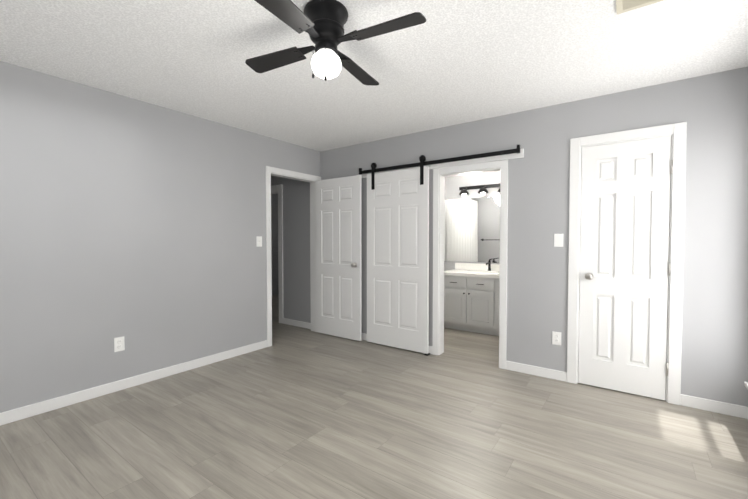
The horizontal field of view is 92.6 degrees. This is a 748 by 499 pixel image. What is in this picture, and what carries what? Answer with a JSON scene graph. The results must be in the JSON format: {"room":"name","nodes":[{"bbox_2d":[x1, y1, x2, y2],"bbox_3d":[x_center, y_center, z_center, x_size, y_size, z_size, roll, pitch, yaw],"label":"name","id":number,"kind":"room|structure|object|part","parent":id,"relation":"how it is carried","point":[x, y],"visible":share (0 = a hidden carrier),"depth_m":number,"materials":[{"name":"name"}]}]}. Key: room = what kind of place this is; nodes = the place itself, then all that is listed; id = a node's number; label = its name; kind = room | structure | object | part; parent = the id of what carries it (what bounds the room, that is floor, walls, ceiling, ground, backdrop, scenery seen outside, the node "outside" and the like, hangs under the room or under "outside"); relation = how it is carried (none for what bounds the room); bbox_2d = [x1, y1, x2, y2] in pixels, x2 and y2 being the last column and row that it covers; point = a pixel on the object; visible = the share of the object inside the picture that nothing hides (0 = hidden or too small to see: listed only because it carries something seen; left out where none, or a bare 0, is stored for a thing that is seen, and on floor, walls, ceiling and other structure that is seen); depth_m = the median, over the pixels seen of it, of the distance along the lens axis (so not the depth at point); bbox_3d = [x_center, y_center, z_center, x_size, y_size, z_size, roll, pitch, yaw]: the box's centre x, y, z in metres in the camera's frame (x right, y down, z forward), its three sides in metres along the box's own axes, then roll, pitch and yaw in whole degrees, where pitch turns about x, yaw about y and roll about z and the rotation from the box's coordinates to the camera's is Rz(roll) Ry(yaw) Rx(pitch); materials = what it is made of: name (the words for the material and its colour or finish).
{"room":"empty bedroom","nodes":[
{"label":"empty bedroom","id":0,"kind":"room"},
{"bbox_2d":[0,61,319,412],"bbox_3d":[-2.037,-0.057,3.144,0.120,2.440,4.320,1,2,36],"label":"wall","id":1,"kind":"structure","parent":0,"point":[139,225],"depth_m":2.94,"materials":[{"name":"paint"}]},
{"bbox_2d":[114,336,124,351],"bbox_3d":[-2.107,0.784,2.958,0.009,0.116,0.072,1,2,36],"label":"electrical outlet","id":2,"kind":"object","parent":1,"relation":"attached to","point":[119,343],"visible":1,"depth_m":2.96,"materials":[{"name":"white plastic"}]},
{"bbox_2d":[0,340,266,425],"bbox_3d":[-2.209,1.130,2.822,0.013,0.085,3.305,1,2,36],"label":"baseboard","id":3,"kind":"structure","parent":1,"relation":"attached to","point":[16,414],"depth_m":2.94,"materials":[{"name":"white wood"}]},
{"bbox_2d":[256,236,261,246],"bbox_3d":[-1.297,-0.091,4.053,0.017,0.116,0.072,1,2,36],"label":"light switch","id":4,"kind":"object","parent":1,"relation":"attached to","point":[258,241],"visible":1,"depth_m":4.05,"materials":[{"name":"white plastic"}]},
{"bbox_2d":[266,166,320,346],"bbox_3d":[-1.037,0.076,4.538,0.152,2.100,0.895,1,2,36],"label":"door frame","id":5,"kind":"structure","parent":1,"relation":"attached to","point":[284,173],"depth_m":4.42,"materials":[{"name":"white wood"}]},
{"bbox_2d":[271,194,278,295],"bbox_3d":[-2.661,-0.174,7.549,0.120,2.440,3.895,1,2,36],"label":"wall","id":6,"kind":"structure","parent":0,"point":[274,229],"depth_m":8.04,"materials":[{"name":"paint"}]},
{"bbox_2d":[0,295,747,498],"bbox_3d":[-0.690,1.170,4.056,7.440,0.060,7.320,1,2,36],"label":"floor","id":7,"kind":"structure","parent":0,"point":[294,412],"depth_m":2.27,"materials":[{"name":"laminate"}]},
{"bbox_2d":[444,274,498,335],"bbox_3d":[1.702,0.739,4.802,1.500,0.760,0.594,1,2,36],"label":"bathroom vanity","id":8,"kind":"object","parent":7,"relation":"on","point":[471,297],"depth_m":4.77,"materials":[{"name":"paint"}]},
{"bbox_2d":[444,270,499,277],"bbox_3d":[1.707,0.339,4.797,1.540,0.040,0.578,1,2,36],"label":"countertop","id":9,"kind":"structure","parent":8,"relation":"on","point":[483,273],"depth_m":4.90,"materials":[{"name":"white stone"}]},
{"bbox_2d":[0,0,747,151],"bbox_3d":[-0.690,-1.339,3.990,7.440,0.080,7.320,1,2,36],"label":"ceiling","id":10,"kind":"structure","parent":0,"point":[450,63],"depth_m":2.31,"materials":[{"name":"white paint"}]},
{"bbox_2d":[245,0,425,85],"bbox_3d":[-0.251,-1.049,1.876,0.817,0.388,0.817,-1,2,-18],"label":"ceiling fan","id":11,"kind":"object","parent":10,"relation":"attached to","point":[321,23],"visible":1,"depth_m":1.81,"materials":[{"name":"black metal"}]},
{"bbox_2d":[616,0,662,13],"bbox_3d":[1.239,-1.230,1.643,0.215,0.014,0.420,1,2,36],"label":"ceiling vent","id":12,"kind":"object","parent":10,"relation":"in","point":[622,6],"visible":1,"depth_m":1.79,"materials":[{"name":"beige metal"}]},
{"bbox_2d":[444,171,499,270],"bbox_3d":[2.115,-0.104,4.925,3.940,2.440,0.120,1,2,36],"label":"wall","id":13,"kind":"structure","parent":0,"point":[453,184],"depth_m":5.33,"materials":[{"name":"paint"}]},
{"bbox_2d":[444,196,499,262],"bbox_3d":[1.773,-0.283,5.088,1.750,0.950,0.006,1,2,36],"label":"bathroom mirror","id":14,"kind":"object","parent":13,"relation":"attached to","point":[472,230],"visible":0.29,"depth_m":5.30,"materials":[{"name":"silver mirror"}]},
{"bbox_2d":[456,262,499,269],"bbox_3d":[1.870,0.263,5.022,1.540,0.100,0.020,1,2,36],"label":"backsplash","id":15,"kind":"structure","parent":13,"relation":"attached to","point":[459,266],"depth_m":5.27,"materials":[{"name":"white stone"}]},
{"bbox_2d":[459,183,499,196],"bbox_3d":[1.565,-0.851,5.100,0.800,0.165,0.203,1,2,36],"label":"light","id":16,"kind":"object","parent":13,"relation":"attached to","point":[464,192],"visible":0.71,"depth_m":5.17,"materials":[{"name":"black metal"}]},
{"bbox_2d":[271,67,747,406],"bbox_3d":[-0.275,-0.095,4.600,7.440,2.440,0.139,1,2,36],"label":"wall","id":17,"kind":"structure","parent":0,"point":[711,110],"depth_m":3.13,"materials":[{"name":"paint"}]},
{"bbox_2d":[271,184,282,323],"bbox_3d":[-1.698,0.062,5.639,0.940,2.070,0.152,1,2,36],"label":"door frame","id":18,"kind":"structure","parent":17,"relation":"attached to","point":[277,189],"depth_m":5.33,"materials":[{"name":"white wood"}]},
{"bbox_2d":[283,318,310,328],"bbox_3d":[-1.104,1.068,5.157,0.680,0.085,0.013,1,2,36],"label":"baseboard","id":19,"kind":"structure","parent":17,"relation":"attached to","point":[302,324],"depth_m":5.13,"materials":[{"name":"white wood"}]},
{"bbox_2d":[316,175,361,340],"bbox_3d":[-0.470,0.103,4.575,0.760,2.020,0.168,1,2,36],"label":"hall door","id":20,"kind":"structure","parent":17,"relation":"in","point":[338,257],"depth_m":4.53,"materials":[{"name":"white wood"}]},
{"bbox_2d":[359,145,519,353],"bbox_3d":[0.587,0.055,3.857,1.870,2.148,0.065,1,2,36],"label":"barn door","id":21,"kind":"structure","parent":17,"relation":"in","point":[397,258],"depth_m":4.05,"materials":[{"name":"white wood"}]},
{"bbox_3d":[0.589,-0.938,3.834,1.870,0.074,0.058,1,2,36],"label":"barn door rail","id":22,"kind":"part","parent":21,"relation":"part of","materials":[{"name":"black metal"}]},
{"bbox_2d":[432,160,507,368],"bbox_3d":[0.997,0.144,3.702,0.780,2.010,0.152,1,2,36],"label":"door frame","id":23,"kind":"structure","parent":17,"relation":"attached to","point":[441,174],"depth_m":3.76,"materials":[{"name":"white wood"}]},
{"bbox_2d":[362,333,747,418],"bbox_3d":[0.942,1.107,3.686,4.120,0.085,0.013,1,2,36],"label":"baseboard","id":24,"kind":"structure","parent":17,"relation":"attached to","point":[730,409],"depth_m":2.67,"materials":[{"name":"white wood"}]},
{"bbox_2d":[552,331,560,345],"bbox_3d":[1.629,0.793,3.185,0.072,0.116,0.009,1,2,36],"label":"electrical outlet","id":25,"kind":"object","parent":17,"relation":"attached to","point":[556,338],"visible":1,"depth_m":3.18,"materials":[{"name":"white plastic"}]},
{"bbox_2d":[554,234,562,246],"bbox_3d":[1.631,-0.082,3.155,0.072,0.116,0.017,1,2,36],"label":"light switch","id":26,"kind":"object","parent":17,"relation":"attached to","point":[558,240],"visible":1,"depth_m":3.16,"materials":[{"name":"white plastic"}]},
{"bbox_2d":[578,136,672,399],"bbox_3d":[2.026,0.148,2.911,0.602,2.024,0.168,1,2,36],"label":"closet door","id":27,"kind":"structure","parent":17,"relation":"in","point":[625,268],"depth_m":2.89,"materials":[{"name":"white wood"}]},
{"bbox_2d":[567,122,686,404],"bbox_3d":[2.039,0.109,2.941,0.760,2.120,0.136,1,2,36],"label":"door frame","id":28,"kind":"structure","parent":17,"relation":"attached to","point":[677,132],"depth_m":2.73,"materials":[{"name":"white wood"}]}
]}

